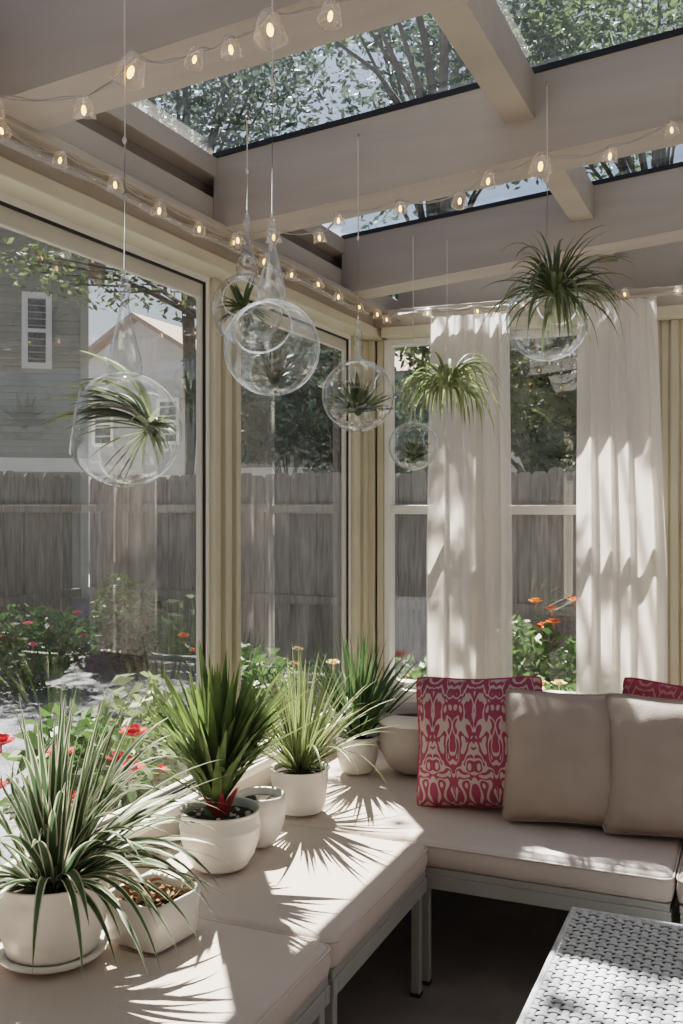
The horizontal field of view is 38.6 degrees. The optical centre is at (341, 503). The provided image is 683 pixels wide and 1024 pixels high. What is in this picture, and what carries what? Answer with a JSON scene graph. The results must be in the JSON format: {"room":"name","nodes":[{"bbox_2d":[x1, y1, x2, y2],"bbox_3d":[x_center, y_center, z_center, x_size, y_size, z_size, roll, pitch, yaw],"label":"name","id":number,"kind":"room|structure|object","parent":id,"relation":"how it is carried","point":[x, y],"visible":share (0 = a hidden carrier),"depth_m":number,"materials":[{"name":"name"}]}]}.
{"room":"sunroom","nodes":[
{"label":"sunroom","id":0,"kind":"room"},
{"bbox_2d":[0,729,344,941],"bbox_3d":[-1.001,1.230,2.075,0.120,0.540,5.620,0,0,23],"label":"wall","id":1,"kind":"structure","parent":0,"point":[262,778],"depth_m":3.06,"materials":[{"name":"paint"}]},
{"bbox_2d":[0,192,209,868],"bbox_3d":[-1.263,0.087,1.383,0.035,1.685,4.082,0,0,23],"label":"window","id":2,"kind":"structure","parent":1,"relation":"in","point":[16,215],"depth_m":3.10,"materials":[{"name":"paint"}]},
{"bbox_2d":[4,713,340,864],"bbox_3d":[-0.987,0.945,2.069,0.150,0.030,5.620,0,0,23],"label":"sill","id":3,"kind":"structure","parent":1,"relation":"on","point":[172,811],"depth_m":3.10,"materials":[{"name":"white paint"}]},
{"bbox_2d":[210,278,240,769],"bbox_3d":[-0.410,0.087,3.341,0.053,1.685,0.188,0,0,23],"label":"post","id":4,"kind":"object","parent":3,"relation":"on","point":[225,390],"visible":0.48,"depth_m":3.32,"materials":[{"name":"beige wood"}]},
{"bbox_2d":[351,336,383,694],"bbox_3d":[0.126,0.087,4.491,0.129,1.685,0.290,0,0,23],"label":"post","id":5,"kind":"object","parent":3,"relation":"on","point":[367,447],"visible":0.42,"depth_m":4.50,"materials":[{"name":"beige wood"}]},
{"bbox_2d":[241,291,350,764],"bbox_3d":[-0.178,0.087,3.904,0.035,1.685,1.030,0,0,23],"label":"window","id":6,"kind":"structure","parent":1,"relation":"in","point":[302,326],"depth_m":4.34,"materials":[{"name":"paint"}]},
{"bbox_2d":[0,104,397,340],"bbox_3d":[-0.916,-0.926,2.115,0.245,0.343,5.760,0,0,23],"label":"wall","id":7,"kind":"structure","parent":0,"point":[160,163],"depth_m":2.85,"materials":[{"name":"beige paint"}]},
{"bbox_2d":[0,119,382,318],"bbox_3d":[-0.393,-0.824,2.997,0.089,0.057,2.754,0,0,23],"label":"string lights","id":8,"kind":"object","parent":7,"relation":"attached to","point":[1,129],"visible":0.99,"depth_m":2.77,"materials":[{"name":"glass"}]},
{"bbox_2d":[0,562,567,863],"bbox_3d":[1.100,1.660,27.835,60.000,0.001,68.000,0,0,23],"label":"ground","id":9,"kind":"structure","parent":0,"point":[91,683],"depth_m":8.77,"materials":[{"name":"grey stone"}]},
{"bbox_2d":[0,470,80,666],"bbox_3d":[-5.324,0.661,5.426,0.197,1.998,11.845,0,0,23],"label":"wooden fence","id":10,"kind":"object","parent":9,"relation":"on","point":[36,510],"visible":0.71,"depth_m":10.20,"materials":[{"name":"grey wood"}]},
{"bbox_2d":[0,603,100,691],"bbox_3d":[-2.718,1.295,8.709,1.232,0.812,1.108,0,0,23],"label":"bush","id":11,"kind":"object","parent":9,"relation":"on","point":[46,653],"visible":1,"depth_m":8.60,"materials":[{"name":"green plant"}]},
{"bbox_2d":[0,227,105,598],"bbox_3d":[-8.814,-3.040,19.133,8.200,9.400,6.800,0,0,-15],"label":"house","id":12,"kind":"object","parent":9,"relation":"on","point":[36,329],"visible":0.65,"depth_m":16.95,"materials":[{"name":"grey wood"}]},
{"bbox_2d":[0,698,167,858],"bbox_3d":[-0.974,1.204,3.659,0.717,0.916,0.689,0,0,-13],"label":"geranium","id":13,"kind":"object","parent":9,"relation":"on","point":[80,730],"visible":0.32,"depth_m":3.65,"materials":[{"name":"green plant"}]},
{"bbox_2d":[0,778,8,788],"bbox_3d":[-1.251,1.026,3.506,0.113,0.068,0.103,0,0,23],"label":"flower","id":14,"kind":"object","parent":13,"relation":"on","point":[4,782],"depth_m":3.52,"materials":[{"name":"red plant"}]},
{"bbox_2d":[0,733,15,752],"bbox_3d":[-1.283,0.905,3.673,0.113,0.068,0.103,0,0,23],"label":"flower","id":15,"kind":"object","parent":13,"relation":"on","point":[4,739],"depth_m":3.67,"materials":[{"name":"red plant"}]},
{"bbox_2d":[47,744,73,753],"bbox_3d":[-0.997,0.890,3.460,0.113,0.068,0.103,0,0,23],"label":"flower","id":16,"kind":"object","parent":13,"relation":"on","point":[70,748],"depth_m":3.48,"materials":[{"name":"red plant"}]},
{"bbox_2d":[68,791,75,802],"bbox_3d":[-0.945,1.032,3.373,0.113,0.068,0.103,0,0,23],"label":"flower","id":17,"kind":"object","parent":13,"relation":"on","point":[74,792],"depth_m":3.37,"materials":[{"name":"red plant"}]},
{"bbox_2d":[106,750,133,760],"bbox_3d":[-0.834,0.964,3.669,0.113,0.068,0.103,0,0,23],"label":"flower","id":18,"kind":"object","parent":13,"relation":"on","point":[112,753],"depth_m":3.65,"materials":[{"name":"red plant"}]},
{"bbox_2d":[120,760,144,780],"bbox_3d":[-0.740,0.938,3.422,0.113,0.068,0.103,0,0,23],"label":"flower","id":19,"kind":"object","parent":13,"relation":"on","point":[139,766],"depth_m":3.42,"materials":[{"name":"red plant"}]},
{"bbox_2d":[119,724,146,743],"bbox_3d":[-0.762,0.846,3.572,0.113,0.068,0.103,0,0,23],"label":"flower","id":20,"kind":"object","parent":13,"relation":"on","point":[133,729],"depth_m":3.57,"materials":[{"name":"red plant"}]},
{"bbox_2d":[154,764,167,781],"bbox_3d":[-0.758,1.097,3.971,0.113,0.068,0.103,0,0,23],"label":"flower","id":21,"kind":"object","parent":13,"relation":"on","point":[161,766],"depth_m":3.96,"materials":[{"name":"red plant"}]},
{"bbox_2d":[0,237,195,318],"bbox_3d":[-2.455,-0.841,10.782,3.515,5.004,1.554,0,0,23],"label":"tree","id":22,"kind":"object","parent":9,"relation":"on","point":[156,290],"visible":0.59,"depth_m":10.61,"materials":[{"name":"green plant"}]},
{"bbox_2d":[90,572,164,669],"bbox_3d":[-2.151,1.181,9.830,0.784,0.977,0.705,0,0,-40],"label":"leafy shrub","id":23,"kind":"object","parent":9,"relation":"on","point":[128,625],"visible":1,"depth_m":9.75,"materials":[{"name":"green plant"}]},
{"bbox_2d":[77,670,190,807],"bbox_3d":[-0.838,1.205,4.488,0.620,0.930,0.972,0,0,23],"label":"leafy shrub","id":24,"kind":"object","parent":9,"relation":"on","point":[175,766],"visible":0.22,"depth_m":4.31,"materials":[{"name":"green plant"}]},
{"bbox_2d":[89,312,261,561],"bbox_3d":[-4.305,-1.840,30.707,5.800,7.000,7.800,0,0,23],"label":"house","id":25,"kind":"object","parent":9,"relation":"on","point":[160,345],"visible":0.25,"depth_m":27.47,"materials":[{"name":"white wood"}]},
{"bbox_2d":[131,44,337,476],"bbox_3d":[-2.977,-4.082,16.782,6.986,11.490,6.652,0,0,23],"label":"oak tree","id":26,"kind":"object","parent":9,"relation":"on","point":[184,102],"visible":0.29,"depth_m":16.49,"materials":[{"name":"green plant"}]},
{"bbox_2d":[184,642,309,742],"bbox_3d":[-0.590,1.272,6.116,0.827,0.781,0.882,0,0,23],"label":"leafy shrub","id":27,"kind":"object","parent":9,"relation":"on","point":[261,671],"visible":0.19,"depth_m":6.05,"materials":[{"name":"green plant"}]},
{"bbox_2d":[241,387,333,474],"bbox_3d":[-0.724,0.013,12.937,1.803,3.300,1.952,0,0,23],"label":"tree","id":28,"kind":"object","parent":9,"relation":"on","point":[262,447],"visible":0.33,"depth_m":12.41,"materials":[{"name":"green plant"}]},
{"bbox_2d":[172,294,429,474],"bbox_3d":[-0.041,-0.684,11.924,3.946,4.703,3.992,0,0,-3],"label":"tree","id":29,"kind":"object","parent":9,"relation":"on","point":[302,406],"visible":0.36,"depth_m":11.21,"materials":[{"name":"green plant"}]},
{"bbox_2d":[87,467,575,682],"bbox_3d":[4.492,0.660,7.959,16.045,1.999,0.197,0,0,23],"label":"wooden fence","id":30,"kind":"object","parent":9,"relation":"on","point":[291,526],"visible":0.45,"depth_m":10.06,"materials":[{"name":"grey wood"}]},
{"bbox_2d":[326,654,426,706],"bbox_3d":[0.303,1.210,5.126,0.780,0.903,0.655,0,0,9],"label":"rose bush","id":31,"kind":"object","parent":9,"relation":"on","point":[422,669],"visible":0.07,"depth_m":5.07,"materials":[{"name":"green plant"}]},
{"bbox_2d":[326,659,338,669],"bbox_3d":[-0.044,0.842,5.104,0.085,0.059,0.077,0,0,23],"label":"flower","id":32,"kind":"object","parent":31,"relation":"on","point":[330,660],"depth_m":5.10,"materials":[{"name":"beige plant"}]},
{"bbox_2d":[241,347,524,477],"bbox_3d":[0.987,-1.170,23.528,6.400,5.660,6.800,0,0,23],"label":"house","id":33,"kind":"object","parent":9,"relation":"on","point":[262,469],"visible":0.02,"depth_m":21.19,"materials":[{"name":"grey wood"}]},
{"bbox_2d":[324,15,452,213],"bbox_3d":[0.164,-1.648,6.423,2.144,6.620,3.806,0,0,7],"label":"oak tree","id":34,"kind":"object","parent":9,"relation":"on","point":[445,205],"visible":0.09,"depth_m":7.20,"materials":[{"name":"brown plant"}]},
{"bbox_2d":[303,0,612,230],"bbox_3d":[1.618,-4.052,15.994,5.486,11.433,6.835,0,0,14],"label":"oak tree","id":35,"kind":"object","parent":9,"relation":"on","point":[463,78],"visible":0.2,"depth_m":14.86,"materials":[{"name":"green plant"}]},
{"bbox_2d":[393,294,576,473],"bbox_3d":[2.426,-0.803,11.132,4.150,4.942,4.013,0,0,-2],"label":"tree","id":36,"kind":"object","parent":9,"relation":"on","point":[539,449],"visible":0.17,"depth_m":10.01,"materials":[{"name":"green plant"}]},
{"bbox_2d":[512,596,575,689],"bbox_3d":[1.126,1.110,5.869,0.759,1.104,0.892,0,0,4],"label":"rose bush","id":37,"kind":"object","parent":9,"relation":"on","point":[534,653],"visible":0.36,"depth_m":5.74,"materials":[{"name":"green plant"}]},
{"bbox_2d":[528,597,542,607],"bbox_3d":[1.157,0.589,5.812,0.094,0.062,0.086,0,0,23],"label":"flower","id":38,"kind":"object","parent":37,"relation":"on","point":[535,600],"depth_m":5.80,"materials":[{"name":"orange plant"}]},
{"bbox_2d":[544,605,559,615],"bbox_3d":[1.235,0.625,5.726,0.094,0.062,0.086,0,0,23],"label":"flower","id":39,"kind":"object","parent":37,"relation":"on","point":[550,607],"depth_m":5.71,"materials":[{"name":"orange plant"}]},
{"bbox_2d":[545,618,560,628],"bbox_3d":[1.224,0.691,5.632,0.094,0.062,0.086,0,0,23],"label":"flower","id":40,"kind":"object","parent":37,"relation":"on","point":[551,622],"depth_m":5.63,"materials":[{"name":"orange plant"}]},
{"bbox_2d":[567,596,575,605],"bbox_3d":[1.489,0.624,6.240,0.094,0.062,0.086,0,0,23],"label":"flower","id":41,"kind":"object","parent":37,"relation":"on","point":[572,598],"depth_m":6.23,"materials":[{"name":"orange plant"}]},
{"bbox_2d":[423,0,682,180],"bbox_3d":[4.984,-3.752,14.629,7.306,10.832,6.071,0,0,23],"label":"oak tree","id":42,"kind":"object","parent":9,"relation":"on","point":[660,157],"visible":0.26,"depth_m":13.75,"materials":[{"name":"green plant"}]},
{"bbox_2d":[539,675,575,691],"bbox_3d":[1.250,1.245,5.067,0.730,0.835,0.912,0,0,23],"label":"rose bush","id":43,"kind":"object","parent":9,"relation":"on","point":[560,684],"visible":0.07,"depth_m":5.05,"materials":[{"name":"green plant"}]},
{"bbox_2d":[551,679,566,690],"bbox_3d":[1.118,0.934,5.013,0.085,0.059,0.077,0,0,23],"label":"flower","id":44,"kind":"object","parent":43,"relation":"on","point":[558,682],"depth_m":5.01,"materials":[{"name":"beige plant"}]},
{"bbox_2d":[637,0,682,34],"bbox_3d":[7.455,-3.796,12.637,6.415,10.921,6.439,0,0,-11],"label":"oak tree","id":45,"kind":"object","parent":9,"relation":"on","point":[651,1],"visible":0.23,"depth_m":13.59,"materials":[{"name":"green plant"}]},
{"bbox_2d":[0,0,682,299],"bbox_3d":[0.718,-1.176,1.351,3.490,0.612,5.890,0,0,23],"label":"ceiling","id":46,"kind":"structure","parent":0,"point":[437,145],"depth_m":2.71,"materials":[{"name":"paint"}]},
{"bbox_2d":[69,0,182,486],"bbox_3d":[-0.436,-0.553,1.957,0.233,1.040,0.231,0,0,23],"label":"globe","id":47,"kind":"object","parent":46,"relation":"hanging from","point":[124,140],"visible":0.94,"depth_m":1.96,"materials":[{"name":"clear glass"}]},
{"bbox_2d":[35,348,179,497],"bbox_3d":[-0.473,-0.158,1.948,0.310,0.305,0.109,0,0,7],"label":"air plant","id":48,"kind":"object","parent":47,"relation":"in","point":[141,408],"visible":1,"depth_m":1.94,"materials":[{"name":"green plant"}]},
{"bbox_2d":[0,0,356,118],"bbox_3d":[0.050,-0.892,1.746,1.759,0.208,0.075,0,0,23],"label":"string lights","id":49,"kind":"object","parent":46,"relation":"attached to","point":[130,72],"visible":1,"depth_m":1.89,"materials":[{"name":"glass"}]},
{"bbox_2d":[211,116,282,345],"bbox_3d":[-0.271,-0.783,2.795,0.206,0.660,0.207,0,0,23],"label":"globe","id":50,"kind":"object","parent":46,"relation":"hanging from","point":[245,116],"visible":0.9,"depth_m":2.79,"materials":[{"name":"clear glass"}]},
{"bbox_2d":[216,277,273,331],"bbox_3d":[-0.286,-0.575,2.795,0.157,0.162,0.180,0,0,23],"label":"air plant","id":51,"kind":"object","parent":50,"relation":"in","point":[242,301],"visible":0.95,"depth_m":2.78,"materials":[{"name":"green plant"}]},
{"bbox_2d":[224,0,319,395],"bbox_3d":[-0.130,-0.658,1.825,0.180,0.911,0.180,0,0,23],"label":"globe","id":52,"kind":"object","parent":46,"relation":"hanging from","point":[271,79],"visible":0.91,"depth_m":1.82,"materials":[{"name":"clear glass"}]},
{"bbox_2d":[247,347,305,388],"bbox_3d":[-0.123,-0.259,1.830,0.112,0.072,0.141,0,0,-31],"label":"air plant","id":53,"kind":"object","parent":52,"relation":"in","point":[273,369],"visible":1,"depth_m":1.81,"materials":[{"name":"green plant"}]},
{"bbox_2d":[322,133,393,431],"bbox_3d":[0.049,-0.651,2.870,0.212,0.878,0.212,0,0,23],"label":"globe","id":54,"kind":"object","parent":46,"relation":"hanging from","point":[357,133],"visible":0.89,"depth_m":2.87,"materials":[{"name":"clear glass"}]},
{"bbox_2d":[336,417,380,429],"bbox_3d":[0.051,-0.235,2.871,0.134,0.035,0.130,0,0,4],"label":"pebbles","id":55,"kind":"object","parent":54,"relation":"in","point":[351,424],"visible":1,"depth_m":2.84,"materials":[{"name":"beige gravel"}]},
{"bbox_2d":[327,370,397,415],"bbox_3d":[0.055,-0.325,2.865,0.236,0.132,0.205,0,0,23],"label":"air plant","id":56,"kind":"object","parent":55,"relation":"on","point":[358,401],"visible":1,"depth_m":2.84,"materials":[{"name":"green plant"}]},
{"bbox_2d":[388,232,437,469],"bbox_3d":[0.286,-0.611,3.895,0.195,0.954,0.196,0,0,23],"label":"globe","id":57,"kind":"object","parent":46,"relation":"hanging from","point":[412,232],"visible":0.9,"depth_m":3.89,"materials":[{"name":"clear glass"}]},
{"bbox_2d":[398,461,428,468],"bbox_3d":[0.288,-0.155,3.896,0.124,0.033,0.121,0,0,4],"label":"pebbles","id":58,"kind":"object","parent":57,"relation":"in","point":[403,464],"visible":1,"depth_m":3.87,"materials":[{"name":"beige gravel"}]},
{"bbox_2d":[395,439,431,460],"bbox_3d":[0.285,-0.217,3.906,0.148,0.093,0.164,0,0,-11],"label":"air plant","id":59,"kind":"object","parent":58,"relation":"on","point":[414,452],"visible":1,"depth_m":3.88,"materials":[{"name":"green plant"}]},
{"bbox_2d":[386,236,505,453],"bbox_3d":[0.411,-0.613,3.817,0.475,0.868,0.447,0,0,23],"label":"air plant","id":60,"kind":"object","parent":46,"relation":"hanging from","point":[447,382],"visible":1,"depth_m":3.75,"materials":[{"name":"green plant"}]},
{"bbox_2d":[231,120,682,247],"bbox_3d":[0.456,-0.900,2.697,1.742,0.239,0.068,0,0,23],"label":"string lights","id":61,"kind":"object","parent":46,"relation":"attached to","point":[540,165],"visible":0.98,"depth_m":2.73,"materials":[{"name":"glass"}]},
{"bbox_2d":[506,80,588,360],"bbox_3d":[0.559,-0.771,2.651,0.222,0.764,0.225,0,0,23],"label":"globe","id":62,"kind":"object","parent":46,"relation":"hanging from","point":[546,179],"visible":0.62,"depth_m":2.65,"materials":[{"name":"clear glass"}]},
{"bbox_2d":[477,225,639,358],"bbox_3d":[0.562,-0.555,2.542,0.410,0.333,0.404,0,0,23],"label":"air plant","id":63,"kind":"object","parent":62,"relation":"in","point":[554,279],"visible":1,"depth_m":2.53,"materials":[{"name":"green plant"}]},
{"bbox_2d":[373,695,416,730],"bbox_3d":[1.717,1.185,3.899,3.430,0.630,0.120,0,0,23],"label":"wall","id":64,"kind":"structure","parent":0,"point":[410,699],"depth_m":4.46,"materials":[{"name":"beige paint"}]},
{"bbox_2d":[374,686,416,697],"bbox_3d":[1.726,0.855,3.868,3.390,0.030,0.170,0,0,23],"label":"sill","id":65,"kind":"structure","parent":64,"relation":"on","point":[411,691],"depth_m":4.40,"materials":[{"name":"beige paint"}]},
{"bbox_2d":[657,319,682,685],"bbox_3d":[1.367,0.043,4.045,0.150,1.595,0.128,0,0,23],"label":"post","id":66,"kind":"object","parent":65,"relation":"on","point":[670,332],"visible":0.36,"depth_m":3.98,"materials":[{"name":"beige wood"}]},
{"bbox_2d":[384,337,429,688],"bbox_3d":[0.392,0.043,4.444,0.396,1.595,0.068,0,0,23],"label":"window","id":67,"kind":"structure","parent":64,"relation":"in","point":[390,509],"depth_m":4.49,"materials":[{"name":"white wood"}]},
{"bbox_2d":[509,327,576,693],"bbox_3d":[0.968,0.043,4.195,0.700,1.595,0.068,0,0,23],"label":"window","id":68,"kind":"structure","parent":64,"relation":"in","point":[553,332],"depth_m":4.21,"materials":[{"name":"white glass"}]},
{"bbox_2d":[337,889,679,1023],"bbox_3d":[0.606,1.560,1.318,3.670,0.120,5.740,0,0,23],"label":"floor","id":69,"kind":"structure","parent":0,"point":[488,955],"depth_m":3.15,"materials":[{"name":"stone"}]},
{"bbox_2d":[0,918,330,1023],"bbox_3d":[-0.535,1.272,2.047,0.730,0.455,0.938,0,0,23],"label":"bench section","id":70,"kind":"object","parent":69,"relation":"on","point":[236,974],"visible":0.61,"depth_m":2.13,"materials":[{"name":"beige fabric"}]},
{"bbox_2d":[0,687,232,977],"bbox_3d":[-0.514,0.722,2.205,0.647,0.625,0.859,0,0,23],"label":"spider plant","id":71,"kind":"object","parent":70,"relation":"on","point":[55,899],"visible":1,"depth_m":2.15,"materials":[{"name":"green plant"}]},
{"bbox_2d":[105,872,200,953],"bbox_3d":[-0.459,0.971,2.345,0.189,0.127,0.203,0,0,31],"label":"square planter","id":72,"kind":"object","parent":70,"relation":"on","point":[188,901],"visible":0.62,"depth_m":2.29,"materials":[{"name":"white ceramic"}]},
{"bbox_2d":[109,824,427,1023],"bbox_3d":[-0.204,1.272,2.814,0.730,0.455,0.730,0,0,23],"label":"bench section","id":73,"kind":"object","parent":69,"relation":"on","point":[347,893],"visible":0.48,"depth_m":2.69,"materials":[{"name":"beige fabric"}]},
{"bbox_2d":[115,640,327,873],"bbox_3d":[-0.304,0.725,2.775,0.532,0.618,0.538,0,0,23],"label":"plant","id":74,"kind":"object","parent":73,"relation":"on","point":[214,727],"visible":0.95,"depth_m":2.73,"materials":[{"name":"green plant"}]},
{"bbox_2d":[236,786,285,847],"bbox_3d":[-0.246,0.957,2.967,0.156,0.154,0.156,0,0,23],"label":"round pot","id":75,"kind":"object","parent":73,"relation":"on","point":[272,800],"visible":0.7,"depth_m":2.92,"materials":[{"name":"white ceramic"}]},
{"bbox_2d":[284,747,682,985],"bbox_3d":[0.509,1.130,3.571,1.442,0.740,1.220,0,0,23],"label":"bench section","id":76,"kind":"object","parent":69,"relation":"on","point":[474,851],"visible":0.3,"depth_m":3.00,"materials":[{"name":"beige fabric"}]},
{"bbox_2d":[235,647,409,815],"bbox_3d":[-0.056,0.746,3.275,0.592,0.575,0.848,0,0,23],"label":"plant","id":77,"kind":"object","parent":76,"relation":"on","point":[299,771],"visible":0.84,"depth_m":3.24,"materials":[{"name":"green plant"}]},
{"bbox_2d":[286,624,426,774],"bbox_3d":[0.109,0.751,3.754,0.510,0.566,0.771,0,0,23],"label":"potted grass plant","id":78,"kind":"object","parent":76,"relation":"on","point":[370,752],"visible":0.81,"depth_m":3.74,"materials":[{"name":"green plant"}]},
{"bbox_2d":[377,702,418,774],"bbox_3d":[0.290,0.916,3.795,0.304,0.235,0.304,0,0,23],"label":"ceramic bowl","id":79,"kind":"object","parent":76,"relation":"on","point":[399,748],"visible":0.44,"depth_m":3.68,"materials":[{"name":"beige ceramic"}]},
{"bbox_2d":[416,676,542,807],"bbox_3d":[0.474,0.820,3.358,0.457,0.457,0.232,0,0,13],"label":"throw pillow","id":80,"kind":"object","parent":76,"relation":"on","point":[463,732],"visible":0.7,"depth_m":3.31,"materials":[{"name":"red fabric"}]},
{"bbox_2d":[503,689,631,826],"bbox_3d":[0.746,0.829,3.188,0.426,0.412,0.252,0,0,14],"label":"throw pillow","id":81,"kind":"object","parent":76,"relation":"on","point":[558,769],"visible":0.78,"depth_m":3.12,"materials":[{"name":"beige fabric"}]},
{"bbox_2d":[603,693,682,837],"bbox_3d":[1.045,0.824,3.050,0.435,0.422,0.253,0,0,18],"label":"throw pillow","id":82,"kind":"object","parent":76,"relation":"on","point":[646,795],"visible":0.89,"depth_m":3.00,"materials":[{"name":"beige fabric"}]},
{"bbox_2d":[516,907,682,1023],"bbox_3d":[0.724,1.288,1.936,0.740,0.425,1.152,0,0,23],"label":"table","id":83,"kind":"object","parent":69,"relation":"on","point":[601,967],"visible":1,"depth_m":2.24,"materials":[{"name":"white wicker"}]},
{"bbox_2d":[676,850,682,923],"bbox_3d":[1.620,1.272,3.092,0.973,0.455,1.220,0,0,23],"label":"bench section","id":84,"kind":"object","parent":69,"relation":"on","point":[679,887],"visible":0.8,"depth_m":2.73,"materials":[{"name":"beige fabric"}]},
{"bbox_2d":[622,677,682,699],"bbox_3d":[1.127,0.812,3.180,0.454,0.453,0.168,0,0,29],"label":"throw pillow","id":85,"kind":"object","parent":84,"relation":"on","point":[631,685],"visible":0.17,"depth_m":3.24,"materials":[{"name":"red fabric"}]},
{"bbox_2d":[374,241,682,339],"bbox_3d":[1.754,-1.078,3.915,3.375,0.646,0.340,0,0,23],"label":"wall","id":86,"kind":"structure","parent":0,"point":[658,265],"depth_m":4.27,"materials":[{"name":"beige paint"}]},
{"bbox_2d":[382,303,515,323],"bbox_3d":[0.467,-0.818,4.207,0.592,0.052,0.073,0,0,23],"label":"string lights","id":87,"kind":"object","parent":86,"relation":"attached to","point":[514,303],"depth_m":4.21,"materials":[{"name":"clear plastic"}]},
{"bbox_2d":[382,291,682,320],"bbox_3d":[1.461,-0.835,3.835,2.750,0.020,0.090,0,0,23],"label":"curtain rod","id":88,"kind":"object","parent":86,"relation":"attached to","point":[395,317],"visible":0.64,"depth_m":4.12,"materials":[{"name":"beige paint"}]},
{"bbox_2d":[426,311,511,678],"bbox_3d":[0.552,0.092,4.191,0.377,1.815,0.084,0,0,23],"label":"curtain","id":89,"kind":"object","parent":88,"relation":"hanging from","point":[469,558],"visible":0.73,"depth_m":4.18,"materials":[{"name":"white fabric"}]},
{"bbox_2d":[576,296,666,693],"bbox_3d":[1.133,0.087,3.941,0.357,1.825,0.080,0,0,23],"label":"curtain","id":90,"kind":"object","parent":88,"relation":"hanging from","point":[621,568],"visible":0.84,"depth_m":3.94,"materials":[{"name":"white fabric"}]},
{"bbox_2d":[594,285,682,299],"bbox_3d":[1.188,-0.837,3.896,0.336,0.050,0.073,0,0,23],"label":"string lights","id":91,"kind":"object","parent":86,"relation":"attached to","point":[678,285],"depth_m":3.89,"materials":[{"name":"clear plastic"}]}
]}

